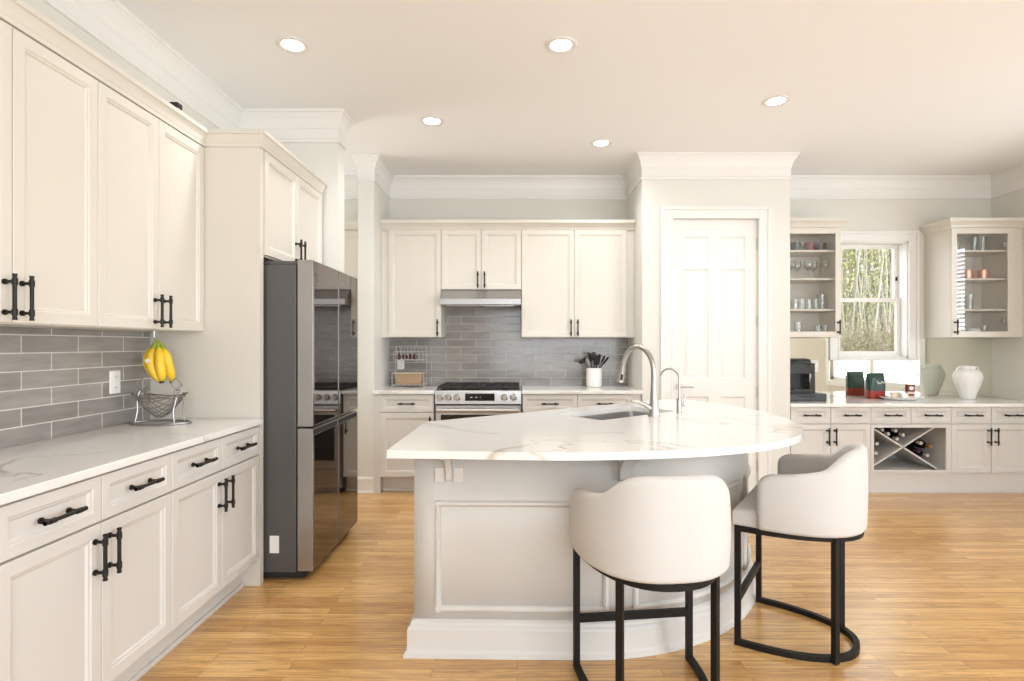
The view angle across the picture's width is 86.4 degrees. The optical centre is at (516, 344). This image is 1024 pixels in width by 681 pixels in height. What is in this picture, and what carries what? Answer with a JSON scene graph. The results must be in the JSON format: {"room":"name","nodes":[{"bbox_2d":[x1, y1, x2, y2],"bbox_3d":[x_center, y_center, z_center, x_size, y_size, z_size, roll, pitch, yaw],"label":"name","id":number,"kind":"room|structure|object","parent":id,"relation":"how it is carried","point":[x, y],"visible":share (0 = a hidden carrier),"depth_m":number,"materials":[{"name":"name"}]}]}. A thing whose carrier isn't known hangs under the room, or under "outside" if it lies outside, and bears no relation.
{"room":"kitchen","nodes":[
{"label":"kitchen","id":0,"kind":"room"},
{"bbox_2d":[0,0,217,448],"bbox_3d":[-2.070,-0.185,0.448,0.100,3.010,7.295,0,0,0],"label":"wall","id":1,"kind":"structure","parent":0,"point":[40,6],"depth_m":2.69,"materials":[{"name":"paint"}]},
{"bbox_2d":[0,20,97,326],"bbox_3d":[-1.843,-0.579,1.851,0.350,1.013,0.754,0,0,0],"label":"upper cabinet","id":2,"kind":"object","parent":1,"relation":"attached to","point":[49,106],"visible":1,"depth_m":1.99,"materials":[{"name":"beige paint"}]},
{"bbox_2d":[0,326,149,448],"bbox_3d":[-2.014,0.155,1.833,0.011,0.495,2.306,0,0,0],"label":"tiled wall","id":3,"kind":"structure","parent":1,"relation":"attached to","point":[54,382],"depth_m":2.42,"materials":[{"name":"grey tile"}]},
{"bbox_2d":[109,370,119,393],"bbox_3d":[-2.004,0.185,2.720,0.010,0.115,0.070,0,0,0],"label":"power outlet","id":4,"kind":"object","parent":3,"relation":"attached to","point":[114,376],"visible":1,"depth_m":2.71,"materials":[{"name":"white plastic"}]},
{"bbox_2d":[113,384,118,390],"bbox_3d":[-2.002,0.211,2.720,0.004,0.032,0.034,0,0,0],"label":"socket","id":5,"kind":"object","parent":4,"relation":"attached to","point":[115,386],"depth_m":2.72,"materials":[{"name":"white plastic"}]},
{"bbox_2d":[29,82,203,331],"bbox_3d":[-1.843,-0.579,2.607,0.350,1.013,0.754,0,0,0],"label":"upper cabinet","id":6,"kind":"object","parent":1,"relation":"attached to","point":[151,175],"visible":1,"depth_m":2.54,"materials":[{"name":"beige paint"}]},
{"bbox_3d":[-1.858,-0.047,2.800,0.037,0.048,0.024,0,0,0],"label":"hook","id":7,"kind":"object","parent":6,"relation":"attached to","visible":0},
{"bbox_2d":[143,339,174,383],"bbox_3d":[-1.842,0.085,2.789,0.153,0.229,0.107,0,0,0],"label":"banana bunch","id":8,"kind":"object","parent":7,"relation":"hanging from","point":[157,360],"visible":0.98,"depth_m":2.76,"materials":[{"name":"yellow food"}]},
{"bbox_2d":[263,151,321,263],"bbox_3d":[-1.685,-0.790,3.471,0.664,0.590,0.883,0,0,0],"label":"upper cabinet","id":9,"kind":"object","parent":1,"relation":"attached to","point":[292,208],"visible":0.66,"depth_m":3.36,"materials":[{"name":"beige paint"}]},
{"bbox_2d":[0,0,326,193],"bbox_3d":[-1.545,-1.127,2.322,0.354,0.082,3.205,0,0,0],"label":"trim","id":10,"kind":"structure","parent":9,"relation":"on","point":[18,14],"depth_m":2.41,"materials":[{"name":"beige paint"}]},
{"bbox_2d":[169,102,182,111],"bbox_3d":[-1.728,-1.197,2.760,0.048,0.056,0.050,0,0,0],"label":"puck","id":11,"kind":"object","parent":10,"relation":"on","point":[178,105],"visible":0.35,"depth_m":2.74,"materials":[{"name":"black plastic"}]},
{"bbox_2d":[263,143,343,272],"bbox_3d":[-1.659,-0.185,4.022,0.723,3.010,0.145,0,0,0],"label":"wall","id":12,"kind":"structure","parent":0,"point":[326,160],"depth_m":3.95,"materials":[{"name":"paint"}]},
{"bbox_2d":[358,181,389,476],"bbox_3d":[-1.352,-0.185,5.180,0.144,3.010,0.600,0,0,0],"label":"wall pier","id":13,"kind":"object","parent":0,"point":[373,203],"visible":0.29,"depth_m":4.88,"materials":[{"name":"paint"}]},
{"bbox_2d":[358,477,375,492],"bbox_3d":[-1.352,1.250,4.926,0.200,0.140,0.148,0,0,0],"label":"baseboard","id":14,"kind":"object","parent":13,"relation":"attached to","point":[365,484],"visible":0.53,"depth_m":4.86,"materials":[{"name":"white paint"}]},
{"bbox_2d":[117,0,1023,174],"bbox_3d":[0.575,-1.720,1.140,8.590,0.060,8.880,0,0,0],"label":"ceiling","id":15,"kind":"structure","parent":0,"point":[873,87],"depth_m":3.46,"materials":[{"name":"paint"}]},
{"bbox_2d":[276,36,308,53],"bbox_3d":[-1.263,-1.686,3.070,0.176,0.006,0.176,0,0,0],"label":"recessed light","id":16,"kind":"object","parent":15,"relation":"in","point":[289,44],"visible":1,"depth_m":3.06,"materials":[{"name":"white paint"}]},
{"bbox_2d":[420,116,443,125],"bbox_3d":[-0.641,-1.686,4.112,0.176,0.006,0.176,0,0,0],"label":"recessed light","id":17,"kind":"object","parent":15,"relation":"in","point":[428,120],"visible":1,"depth_m":4.11,"materials":[{"name":"white paint"}]},
{"bbox_2d":[545,36,576,53],"bbox_3d":[0.248,-1.686,3.070,0.176,0.006,0.176,0,0,0],"label":"recessed light","id":18,"kind":"object","parent":15,"relation":"in","point":[561,44],"visible":1,"depth_m":3.06,"materials":[{"name":"white paint"}]},
{"bbox_2d":[591,139,611,146],"bbox_3d":[0.704,-1.686,4.560,0.176,0.006,0.176,0,0,0],"label":"recessed light","id":19,"kind":"object","parent":15,"relation":"in","point":[600,142],"visible":1,"depth_m":4.55,"materials":[{"name":"white paint"}]},
{"bbox_2d":[762,95,789,106],"bbox_3d":[1.793,-1.686,3.775,0.176,0.006,0.176,0,0,0],"label":"recessed light","id":20,"kind":"object","parent":15,"relation":"in","point":[779,100],"visible":1,"depth_m":3.77,"materials":[{"name":"white paint"}]},
{"bbox_2d":[137,491,1023,680],"bbox_3d":[0.575,1.350,1.140,8.590,0.060,8.880,0,0,0],"label":"floor","id":21,"kind":"structure","parent":0,"point":[934,582],"depth_m":2.70,"materials":[{"name":"brown wood"}]},
{"bbox_2d":[0,454,171,680],"bbox_3d":[-1.685,0.878,1.851,0.640,0.884,0.754,0,0,0],"label":"base cabinet","id":22,"kind":"object","parent":21,"relation":"on","point":[86,564],"visible":1,"depth_m":1.80,"materials":[{"name":"paint"}]},
{"bbox_2d":[149,426,258,666],"bbox_3d":[-1.685,0.878,2.607,0.640,0.884,0.754,0,0,0],"label":"base cabinet","id":23,"kind":"object","parent":21,"relation":"on","point":[215,491],"visible":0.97,"depth_m":2.54,"materials":[{"name":"paint"}]},
{"bbox_2d":[150,147,262,585],"bbox_3d":[-1.714,0.117,3.007,0.611,2.405,0.040,0,0,0],"label":"end panel","id":24,"kind":"object","parent":21,"relation":"on","point":[220,366],"visible":0.51,"depth_m":2.99,"materials":[{"name":"beige paint"}]},
{"bbox_2d":[263,260,357,577],"bbox_3d":[-1.535,0.421,3.475,0.790,1.798,0.850,0,0,0],"label":"fridge","id":25,"kind":"object","parent":21,"relation":"on","point":[310,307],"visible":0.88,"depth_m":3.05,"materials":[{"name":"metal"}]},
{"bbox_2d":[344,230,357,415],"bbox_3d":[-1.722,0.113,5.295,0.583,2.395,0.350,0,0,0],"label":"tall cabinet","id":26,"kind":"object","parent":21,"relation":"on","point":[350,236],"visible":0.05,"depth_m":5.13,"materials":[{"name":"beige paint"}]},
{"bbox_2d":[344,220,357,229],"bbox_3d":[-1.722,-1.127,5.110,0.585,0.082,0.060,0,0,0],"label":"trim","id":27,"kind":"structure","parent":26,"relation":"on","point":[348,224],"depth_m":5.10,"materials":[{"name":"beige paint"}]},
{"bbox_2d":[373,394,435,492],"bbox_3d":[-1.008,0.877,5.123,0.540,0.885,0.664,0,0,0],"label":"base cabinet","id":28,"kind":"object","parent":21,"relation":"on","point":[401,414],"depth_m":4.85,"materials":[{"name":"paint"}]},
{"bbox_2d":[372,385,439,393],"bbox_3d":[-1.004,0.419,5.139,0.551,0.030,0.654,0,0,0],"label":"countertop","id":29,"kind":"structure","parent":28,"relation":"on","point":[398,389],"depth_m":4.94,"materials":[{"name":"white stone"}]},
{"bbox_2d":[392,346,426,386],"bbox_3d":[-1.048,0.205,5.317,0.311,0.395,0.171,0,0,0],"label":"wire rack","id":30,"kind":"object","parent":29,"relation":"on","point":[400,351],"visible":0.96,"depth_m":5.39,"materials":[{"name":"silver metal"}]},
{"bbox_2d":[395,372,424,383],"bbox_3d":[-1.045,0.324,5.315,0.269,0.112,0.144,0,0,0],"label":"wicker basket","id":31,"kind":"object","parent":30,"relation":"on","point":[401,377],"visible":1,"depth_m":5.25,"materials":[{"name":"beige wicker"}]},
{"bbox_2d":[394,346,425,359],"bbox_3d":[-1.048,0.079,5.330,0.288,0.137,0.136,0,0,0],"label":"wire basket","id":32,"kind":"object","parent":30,"relation":"on","point":[400,351],"depth_m":5.37,"materials":[{"name":"white metal"}]},
{"bbox_2d":[435,382,520,420],"bbox_3d":[-0.343,0.845,5.100,0.759,0.950,0.724,0,0,0],"label":"range","id":33,"kind":"object","parent":21,"relation":"on","point":[453,400],"visible":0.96,"depth_m":4.81,"materials":[{"name":"metal"}]},
{"bbox_2d":[436,384,520,390],"bbox_3d":[-0.343,0.405,5.138,0.757,0.020,0.645,0,0,0],"label":"cooktop","id":34,"kind":"object","parent":33,"relation":"in","point":[443,387],"depth_m":4.95,"materials":[{"name":"black metal"}]},
{"bbox_2d":[403,453,755,660],"bbox_3d":[0.534,0.877,2.883,2.330,0.885,1.141,0,0,-36],"label":"kitchen island","id":35,"kind":"object","parent":21,"relation":"on","point":[493,549],"visible":0.54,"depth_m":2.33,"materials":[{"name":"beige paint"}]},
{"bbox_2d":[435,467,444,481],"bbox_3d":[-0.330,0.555,2.329,0.045,0.065,0.008,0,0,0],"label":"power outlet","id":36,"kind":"object","parent":35,"relation":"attached to","point":[439,471],"visible":0.98,"depth_m":2.33,"materials":[{"name":"beige paint"}]},
{"bbox_2d":[453,467,463,482],"bbox_3d":[-0.250,0.555,2.327,0.045,0.065,0.008,0,0,0],"label":"power outlet","id":37,"kind":"object","parent":35,"relation":"attached to","point":[458,472],"visible":1,"depth_m":2.32,"materials":[{"name":"beige paint"}]},
{"bbox_2d":[387,399,803,460],"bbox_3d":[0.579,0.419,2.780,2.555,0.030,1.412,0,0,-37],"label":"island countertop","id":38,"kind":"structure","parent":35,"relation":"on","point":[702,429],"depth_m":2.43,"materials":[{"name":"white stone"}]},
{"bbox_2d":[580,411,647,419],"bbox_3d":[0.604,0.535,3.262,0.705,0.200,0.390,0,0,-38],"label":"sink","id":39,"kind":"object","parent":38,"relation":"in","point":[615,415],"visible":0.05,"depth_m":3.50,"materials":[{"name":"metal"}]},
{"bbox_2d":[616,344,659,416],"bbox_3d":[0.666,0.199,3.146,0.150,0.408,0.301,0,0,-41],"label":"faucet","id":40,"kind":"object","parent":38,"relation":"on","point":[653,406],"visible":1,"depth_m":3.08,"materials":[{"name":"silver metal"}]},
{"bbox_2d":[660,368,684,412],"bbox_3d":[0.926,0.270,3.269,0.165,0.266,0.045,0,0,39],"label":"tap","id":41,"kind":"object","parent":38,"relation":"on","point":[680,404],"visible":1,"depth_m":3.23,"materials":[{"name":"silver metal"}]},
{"bbox_2d":[522,394,640,412],"bbox_3d":[0.578,0.877,5.123,1.059,0.885,0.664,0,0,0],"label":"base cabinet","id":42,"kind":"object","parent":21,"relation":"on","point":[530,402],"depth_m":4.84,"materials":[{"name":"paint"}]},
{"bbox_2d":[521,385,641,393],"bbox_3d":[0.576,0.419,5.139,1.066,0.030,0.654,0,0,0],"label":"countertop","id":43,"kind":"structure","parent":42,"relation":"on","point":[526,389],"depth_m":4.94,"materials":[{"name":"white stone"}]},
{"bbox_2d":[586,368,601,386],"bbox_3d":[0.745,0.312,5.270,0.151,0.182,0.151,0,0,0],"label":"utensil crock","id":44,"kind":"object","parent":43,"relation":"on","point":[593,375],"visible":0.94,"depth_m":5.20,"materials":[{"name":"white ceramic"}]},
{"bbox_2d":[591,352,596,367],"bbox_3d":[0.741,0.225,5.253,0.045,0.318,0.047,0,0,-32],"label":"spoon","id":45,"kind":"object","parent":44,"relation":"in","point":[593,354],"visible":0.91,"depth_m":5.25,"materials":[{"name":"black plastic"}]},
{"bbox_2d":[594,356,600,367],"bbox_3d":[0.756,0.244,5.255,0.078,0.282,0.075,0,0,-37],"label":"slotted turner","id":46,"kind":"object","parent":44,"relation":"in","point":[597,358],"visible":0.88,"depth_m":5.23,"materials":[{"name":"black plastic"}]},
{"bbox_2d":[570,475,730,680],"bbox_3d":[0.508,0.877,2.027,0.580,0.883,0.497,0,0,-7],"label":"counter stool","id":47,"kind":"object","parent":21,"relation":"on","point":[650,533],"visible":1,"depth_m":1.82,"materials":[{"name":"beige fabric"}]},
{"bbox_2d":[733,442,867,664],"bbox_3d":[1.299,0.877,2.473,0.497,0.883,0.580,0,0,34],"label":"counter stool","id":48,"kind":"object","parent":21,"relation":"on","point":[810,497],"visible":1,"depth_m":2.26,"materials":[{"name":"beige fabric"}]},
{"bbox_2d":[790,407,870,492],"bbox_3d":[2.795,0.935,5.133,0.715,0.769,0.644,0,0,0],"label":"base cabinet","id":49,"kind":"object","parent":21,"relation":"on","point":[827,430],"visible":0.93,"depth_m":4.86,"materials":[{"name":"paint"}]},
{"bbox_2d":[790,392,1023,406],"bbox_3d":[3.595,0.501,5.146,2.346,0.098,0.641,0,0,0],"label":"countertop","id":50,"kind":"structure","parent":49,"relation":"on","point":[831,401],"depth_m":4.93,"materials":[{"name":"white stone"}]},
{"bbox_2d":[790,358,814,393],"bbox_3d":[2.665,0.288,5.171,0.260,0.326,0.289,0,0,0],"label":"coffee maker","id":51,"kind":"object","parent":50,"relation":"on","point":[802,371],"visible":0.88,"depth_m":5.10,"materials":[{"name":"black plastic"}]},
{"bbox_2d":[790,388,809,390],"bbox_3d":[2.635,0.418,5.117,0.160,0.012,0.145,0,0,0],"label":"drip tray","id":52,"kind":"object","parent":51,"relation":"on","point":[791,389],"depth_m":5.05,"materials":[{"name":"grey plastic"}]},
{"bbox_2d":[865,373,885,398],"bbox_3d":[3.490,0.397,5.307,0.167,0.246,0.111,0,0,0],"label":"coffee bag","id":53,"kind":"object","parent":50,"relation":"on","point":[874,382],"visible":0.98,"depth_m":5.27,"materials":[{"name":"green paper"}]},
{"bbox_2d":[879,396,923,399],"bbox_3d":[3.655,0.505,5.180,0.395,0.027,0.253,0,0,0],"label":"serving platter","id":54,"kind":"object","parent":50,"relation":"on","point":[886,397],"visible":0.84,"depth_m":5.10,"materials":[{"name":"white ceramic"}]},
{"bbox_2d":[890,392,897,397],"bbox_3d":[3.573,0.477,5.167,0.064,0.064,0.036,0,0,-17],"label":"sachet","id":55,"kind":"object","parent":54,"relation":"on","point":[892,394],"visible":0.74,"depth_m":5.16,"materials":[{"name":"beige paper"}]},
{"bbox_2d":[905,384,914,397],"bbox_3d":[3.745,0.443,5.194,0.066,0.136,0.042,0,0,0],"label":"box","id":56,"kind":"object","parent":54,"relation":"on","point":[909,388],"visible":0.88,"depth_m":5.17,"materials":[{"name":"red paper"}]},
{"bbox_2d":[952,366,982,399],"bbox_3d":[4.332,0.360,5.240,0.234,0.317,0.234,0,0,0],"label":"vase","id":57,"kind":"object","parent":50,"relation":"on","point":[967,380],"visible":1,"depth_m":5.18,"materials":[{"name":"white ceramic"}]},
{"bbox_2d":[869,407,950,492],"bbox_3d":[3.510,0.935,5.133,0.715,0.769,0.644,0,0,0],"label":"wine rack cabinet","id":58,"kind":"object","parent":21,"relation":"on","point":[895,469],"visible":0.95,"depth_m":4.88,"materials":[{"name":"paint"}]},
{"bbox_2d":[884,428,896,432],"bbox_3d":[3.474,0.787,5.147,0.075,0.075,0.305,0,0,0],"label":"wine bottle","id":59,"kind":"object","parent":58,"relation":"in","point":[889,430],"visible":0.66,"depth_m":5.06,"materials":[{"name":"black glass"}]},
{"bbox_2d":[890,430,904,436],"bbox_3d":[3.542,0.825,5.147,0.075,0.075,0.305,0,0,0],"label":"wine bottle","id":60,"kind":"object","parent":58,"relation":"in","point":[897,433],"visible":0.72,"depth_m":5.06,"materials":[{"name":"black glass"}]},
{"bbox_2d":[905,445,920,452],"bbox_3d":[3.684,0.976,5.147,0.075,0.075,0.305,0,0,0],"label":"wine bottle","id":61,"kind":"object","parent":58,"relation":"in","point":[909,447],"visible":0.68,"depth_m":5.07,"materials":[{"name":"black glass"}]},
{"bbox_2d":[910,439,922,444],"bbox_3d":[3.707,0.900,5.147,0.075,0.075,0.305,0,0,0],"label":"wine bottle","id":62,"kind":"object","parent":58,"relation":"in","point":[915,441],"visible":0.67,"depth_m":5.04,"materials":[{"name":"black glass"}]},
{"bbox_2d":[909,439,932,447],"bbox_3d":[3.794,0.930,5.147,0.075,0.075,0.305,0,0,0],"label":"wine bottle","id":63,"kind":"object","parent":58,"relation":"in","point":[924,444],"visible":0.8,"depth_m":5.08,"materials":[{"name":"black glass"}]},
{"bbox_2d":[913,448,929,456],"bbox_3d":[3.767,1.013,5.147,0.075,0.075,0.305,0,0,0],"label":"wine bottle","id":64,"kind":"object","parent":58,"relation":"in","point":[921,453],"visible":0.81,"depth_m":5.06,"materials":[{"name":"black glass"}]},
{"bbox_2d":[949,407,1023,492],"bbox_3d":[4.227,0.935,5.133,0.715,0.769,0.644,0,0,0],"label":"base cabinet","id":65,"kind":"object","parent":21,"relation":"on","point":[987,443],"visible":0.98,"depth_m":4.87,"materials":[{"name":"paint"}]},
{"bbox_3d":[-1.685,0.878,1.095,0.640,0.884,0.754,0,0,0],"label":"base cabinet","id":66,"kind":"object","parent":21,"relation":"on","visible":0},
{"bbox_2d":[0,419,262,505],"bbox_3d":[-1.700,0.419,1.833,0.616,0.030,2.305,0,0,0],"label":"countertop","id":67,"kind":"structure","parent":66,"relation":"on","point":[30,469],"depth_m":2.06,"materials":[{"name":"white stone"}]},
{"bbox_2d":[128,378,191,425],"bbox_3d":[-1.832,0.285,2.800,0.314,0.235,0.177,0,0,0],"label":"wire fruit basket","id":68,"kind":"object","parent":67,"relation":"on","point":[141,395],"visible":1,"depth_m":2.79,"materials":[{"name":"silver metal"}]},
{"bbox_2d":[131,392,188,417],"bbox_3d":[-1.832,0.308,2.800,0.267,0.134,0.177,0,0,0],"label":"wire bowl","id":69,"kind":"object","parent":68,"relation":"on","point":[141,395],"depth_m":2.78,"materials":[{"name":"silver metal"}]},
{"bbox_2d":[344,199,990,412],"bbox_3d":[0.575,-0.185,5.560,8.590,3.010,0.160,0,0,0],"label":"wall","id":70,"kind":"structure","parent":0,"point":[864,214],"depth_m":5.48,"materials":[{"name":"paint"}]},
{"bbox_2d":[382,230,445,337],"bbox_3d":[-0.997,-0.579,5.280,0.563,1.013,0.384,0,0,0],"label":"upper cabinet","id":71,"kind":"object","parent":70,"relation":"attached to","point":[415,310],"depth_m":5.14,"materials":[{"name":"beige paint"}]},
{"bbox_2d":[441,230,520,289],"bbox_3d":[-0.337,-0.803,5.280,0.753,0.563,0.384,0,0,0],"label":"upper cabinet","id":72,"kind":"object","parent":70,"relation":"attached to","point":[470,259],"visible":1,"depth_m":5.14,"materials":[{"name":"beige paint"}]},
{"bbox_2d":[440,290,520,307],"bbox_3d":[-0.336,-0.440,5.220,0.744,0.156,0.492,0,0,0],"label":"range hood","id":73,"kind":"object","parent":72,"relation":"attached to","point":[448,298],"visible":1,"depth_m":5.02,"materials":[{"name":"metal"}]},
{"bbox_2d":[390,307,627,384],"bbox_3d":[-0.085,0.100,5.474,2.388,1.240,0.012,0,0,0],"label":"tiled wall","id":74,"kind":"structure","parent":70,"relation":"attached to","point":[482,344],"depth_m":5.47,"materials":[{"name":"grey tile"}]},
{"bbox_2d":[397,358,403,368],"bbox_3d":[-1.165,0.185,5.463,0.070,0.115,0.010,0,0,0],"label":"power outlet","id":75,"kind":"object","parent":74,"relation":"attached to","point":[400,363],"visible":0.85,"depth_m":5.46,"materials":[{"name":"white plastic"}]},
{"bbox_2d":[521,230,633,337],"bbox_3d":[0.576,-0.579,5.280,1.066,1.013,0.384,0,0,0],"label":"upper cabinet","id":76,"kind":"object","parent":70,"relation":"attached to","point":[574,282],"depth_m":5.14,"materials":[{"name":"beige paint"}]},
{"bbox_2d":[380,220,635,229],"bbox_3d":[-0.085,-1.127,5.112,2.386,0.082,0.060,0,0,0],"label":"trim","id":77,"kind":"structure","parent":76,"relation":"on","point":[385,224],"depth_m":5.10,"materials":[{"name":"beige paint"}]},
{"bbox_2d":[790,338,828,396],"bbox_3d":[2.776,0.225,5.474,0.708,0.590,0.010,0,0,0],"label":"mirror panel","id":78,"kind":"object","parent":70,"relation":"attached to","point":[809,348],"visible":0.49,"depth_m":5.47,"materials":[{"name":"clear glass"}]},
{"bbox_2d":[811,360,817,371],"bbox_3d":[2.985,0.210,5.464,0.070,0.115,0.010,0,0,0],"label":"power outlet","id":79,"kind":"object","parent":78,"relation":"attached to","point":[812,361],"visible":0.55,"depth_m":5.46,"materials":[{"name":"white plastic"}]},
{"bbox_2d":[790,228,840,337],"bbox_3d":[2.741,-0.589,5.283,0.620,1.033,0.390,0,0,0],"label":"upper cabinet","id":80,"kind":"object","parent":70,"relation":"attached to","point":[805,284],"visible":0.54,"depth_m":5.36,"materials":[{"name":"beige paint"}]},
{"bbox_2d":[790,242,802,249],"bbox_3d":[2.723,-0.951,5.307,0.108,0.094,0.090,0,0,34],"label":"mug","id":81,"kind":"object","parent":80,"relation":"on","point":[793,245],"visible":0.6,"depth_m":5.28,"materials":[{"name":"ceramic"}]},
{"bbox_2d":[803,242,814,249],"bbox_3d":[2.854,-0.951,5.321,0.090,0.094,0.108,0,0,10],"label":"mug","id":82,"kind":"object","parent":80,"relation":"on","point":[808,245],"visible":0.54,"depth_m":5.28,"materials":[{"name":"pink ceramic"}]},
{"bbox_2d":[790,250,833,256],"bbox_3d":[2.741,-0.893,5.320,0.585,0.018,0.296,0,0,0],"label":"shelf","id":83,"kind":"object","parent":80,"relation":"attached to","point":[793,253],"depth_m":5.27,"materials":[{"name":"beige paint"}]},
{"bbox_2d":[790,278,833,282],"bbox_3d":[2.741,-0.626,5.320,0.585,0.018,0.296,0,0,0],"label":"shelf","id":84,"kind":"object","parent":80,"relation":"attached to","point":[792,280],"depth_m":5.21,"materials":[{"name":"beige paint"}]},
{"bbox_2d":[790,309,833,312],"bbox_3d":[2.741,-0.333,5.320,0.585,0.018,0.296,0,0,0],"label":"shelf","id":85,"kind":"object","parent":80,"relation":"attached to","point":[791,310],"depth_m":5.20,"materials":[{"name":"beige paint"}]},
{"bbox_2d":[790,218,849,227],"bbox_3d":[2.767,-1.147,5.279,0.674,0.082,0.395,0,0,0],"label":"trim","id":86,"kind":"structure","parent":80,"relation":"on","point":[794,222],"depth_m":5.10,"materials":[{"name":"beige paint"}]},
{"bbox_2d":[815,243,826,249],"bbox_3d":[2.965,-0.948,5.339,0.107,0.089,0.122,0,0,-10],"label":"mug","id":87,"kind":"object","parent":80,"relation":"on","point":[818,246],"visible":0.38,"depth_m":5.29,"materials":[{"name":"grey ceramic"}]},
{"bbox_2d":[829,360,918,396],"bbox_3d":[3.584,0.336,5.474,0.904,0.366,0.010,0,0,0],"label":"mirror panel","id":88,"kind":"object","parent":70,"relation":"attached to","point":[847,378],"visible":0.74,"depth_m":5.47,"materials":[{"name":"clear glass"}]},
{"bbox_2d":[829,231,919,359],"bbox_3d":[3.580,-0.495,5.545,0.896,1.290,0.190,0,0,0],"label":"window","id":89,"kind":"structure","parent":70,"relation":"in","point":[905,245],"depth_m":5.48,"materials":[{"name":"white paint"}]},
{"bbox_2d":[919,338,991,396],"bbox_3d":[4.402,0.225,5.474,0.729,0.590,0.010,0,0,0],"label":"mirror panel","id":90,"kind":"object","parent":70,"relation":"attached to","point":[939,357],"visible":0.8,"depth_m":5.47,"materials":[{"name":"clear glass"}]},
{"bbox_2d":[924,228,1021,337],"bbox_3d":[4.431,-0.589,5.283,0.676,1.033,0.390,0,0,0],"label":"upper cabinet","id":91,"kind":"object","parent":70,"relation":"attached to","point":[945,259],"depth_m":5.27,"materials":[{"name":"beige paint"}]},
{"bbox_2d":[962,270,974,277],"bbox_3d":[4.365,-0.680,5.267,0.104,0.087,0.084,0,0,33],"label":"copper mug","id":92,"kind":"object","parent":91,"relation":"on","point":[965,273],"visible":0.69,"depth_m":5.24,"materials":[{"name":"orange metal"}]},
{"bbox_2d":[919,218,1023,234],"bbox_3d":[4.404,-1.147,5.279,0.727,0.082,0.395,0,0,0],"label":"trim","id":93,"kind":"structure","parent":91,"relation":"on","point":[947,223],"depth_m":5.12,"materials":[{"name":"beige paint"}]},
{"bbox_2d":[966,328,980,331],"bbox_3d":[4.408,-0.125,5.257,0.118,0.067,0.103,0,0,37],"label":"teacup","id":94,"kind":"object","parent":91,"relation":"in","point":[971,329],"visible":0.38,"depth_m":5.22,"materials":[{"name":"white ceramic"}]},
{"bbox_2d":[957,250,1005,256],"bbox_3d":[4.385,-0.893,5.320,0.548,0.018,0.296,0,0,0],"label":"shelf","id":95,"kind":"object","parent":91,"relation":"attached to","point":[960,253],"depth_m":5.26,"materials":[{"name":"beige paint"}]},
{"bbox_2d":[957,278,1005,282],"bbox_3d":[4.385,-0.626,5.320,0.548,0.018,0.296,0,0,0],"label":"shelf","id":96,"kind":"object","parent":91,"relation":"attached to","point":[959,280],"depth_m":5.21,"materials":[{"name":"beige paint"}]},
{"bbox_2d":[957,309,1005,312],"bbox_3d":[4.385,-0.333,5.320,0.548,0.018,0.296,0,0,0],"label":"shelf","id":97,"kind":"object","parent":91,"relation":"attached to","point":[958,310],"depth_m":5.18,"materials":[{"name":"beige paint"}]},
{"bbox_2d":[977,270,990,277],"bbox_3d":[4.515,-0.680,5.267,0.104,0.087,0.084,0,0,33],"label":"copper mug","id":98,"kind":"object","parent":91,"relation":"on","point":[980,273],"visible":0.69,"depth_m":5.24,"materials":[{"name":"orange metal"}]},
{"bbox_2d":[627,180,789,483],"bbox_3d":[1.765,-0.185,5.155,1.310,3.010,0.650,0,0,0],"label":"wall","id":99,"kind":"structure","parent":0,"point":[644,204],"depth_m":4.83,"materials":[{"name":"paint"}]},
{"bbox_2d":[42,0,1023,198],"bbox_3d":[0.585,-1.577,1.140,8.370,0.225,8.680,0,0,0],"label":"trim","id":100,"kind":"structure","parent":99,"relation":"attached to","point":[108,22],"depth_m":4.82,"materials":[{"name":"white paint"}]},
{"bbox_2d":[673,220,757,491],"bbox_3d":[1.761,0.098,4.839,0.774,2.429,0.106,0,0,0],"label":"door","id":101,"kind":"structure","parent":99,"relation":"in","point":[715,318],"depth_m":4.85,"materials":[{"name":"white paint"}]},
{"bbox_2d":[660,206,770,480],"bbox_3d":[1.755,0.049,4.815,0.972,2.542,0.030,0,0,0],"label":"trim","id":102,"kind":"structure","parent":99,"relation":"attached to","point":[667,213],"depth_m":4.81,"materials":[{"name":"white paint"}]},
{"bbox_2d":[991,189,1023,399],"bbox_3d":[4.840,-0.185,1.140,0.140,3.010,8.680,0,0,0],"label":"wall","id":103,"kind":"structure","parent":0,"point":[1007,353],"depth_m":5.28,"materials":[{"name":"paint"}]},
{"label":"outside","id":104,"kind":"structure","parent":0,"visible":0},
{"bbox_2d":[846,277,894,350],"bbox_3d":[12.300,-0.792,16.780,28.600,5.720,21.600,0,0,0],"label":"ground","id":105,"kind":"structure","parent":104,"point":[848,277],"depth_m":21.60,"materials":[{"name":"green plant"}]},
{"bbox_2d":[840,249,894,349],"bbox_3d":[9.086,-2.865,14.435,6.843,6.259,1.979,0,0,-2],"label":"thicket","id":106,"kind":"object","parent":105,"relation":"on","point":[863,286],"visible":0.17,"depth_m":14.16,"materials":[{"name":"green plant"}]},
{"bbox_2d":[840,302,894,350],"bbox_3d":[6.586,0.444,10.396,4.606,2.980,7.952,0,0,38],"label":"undergrowth","id":107,"kind":"object","parent":105,"relation":"on","point":[866,343],"visible":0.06,"depth_m":11.05,"materials":[{"name":"green"}]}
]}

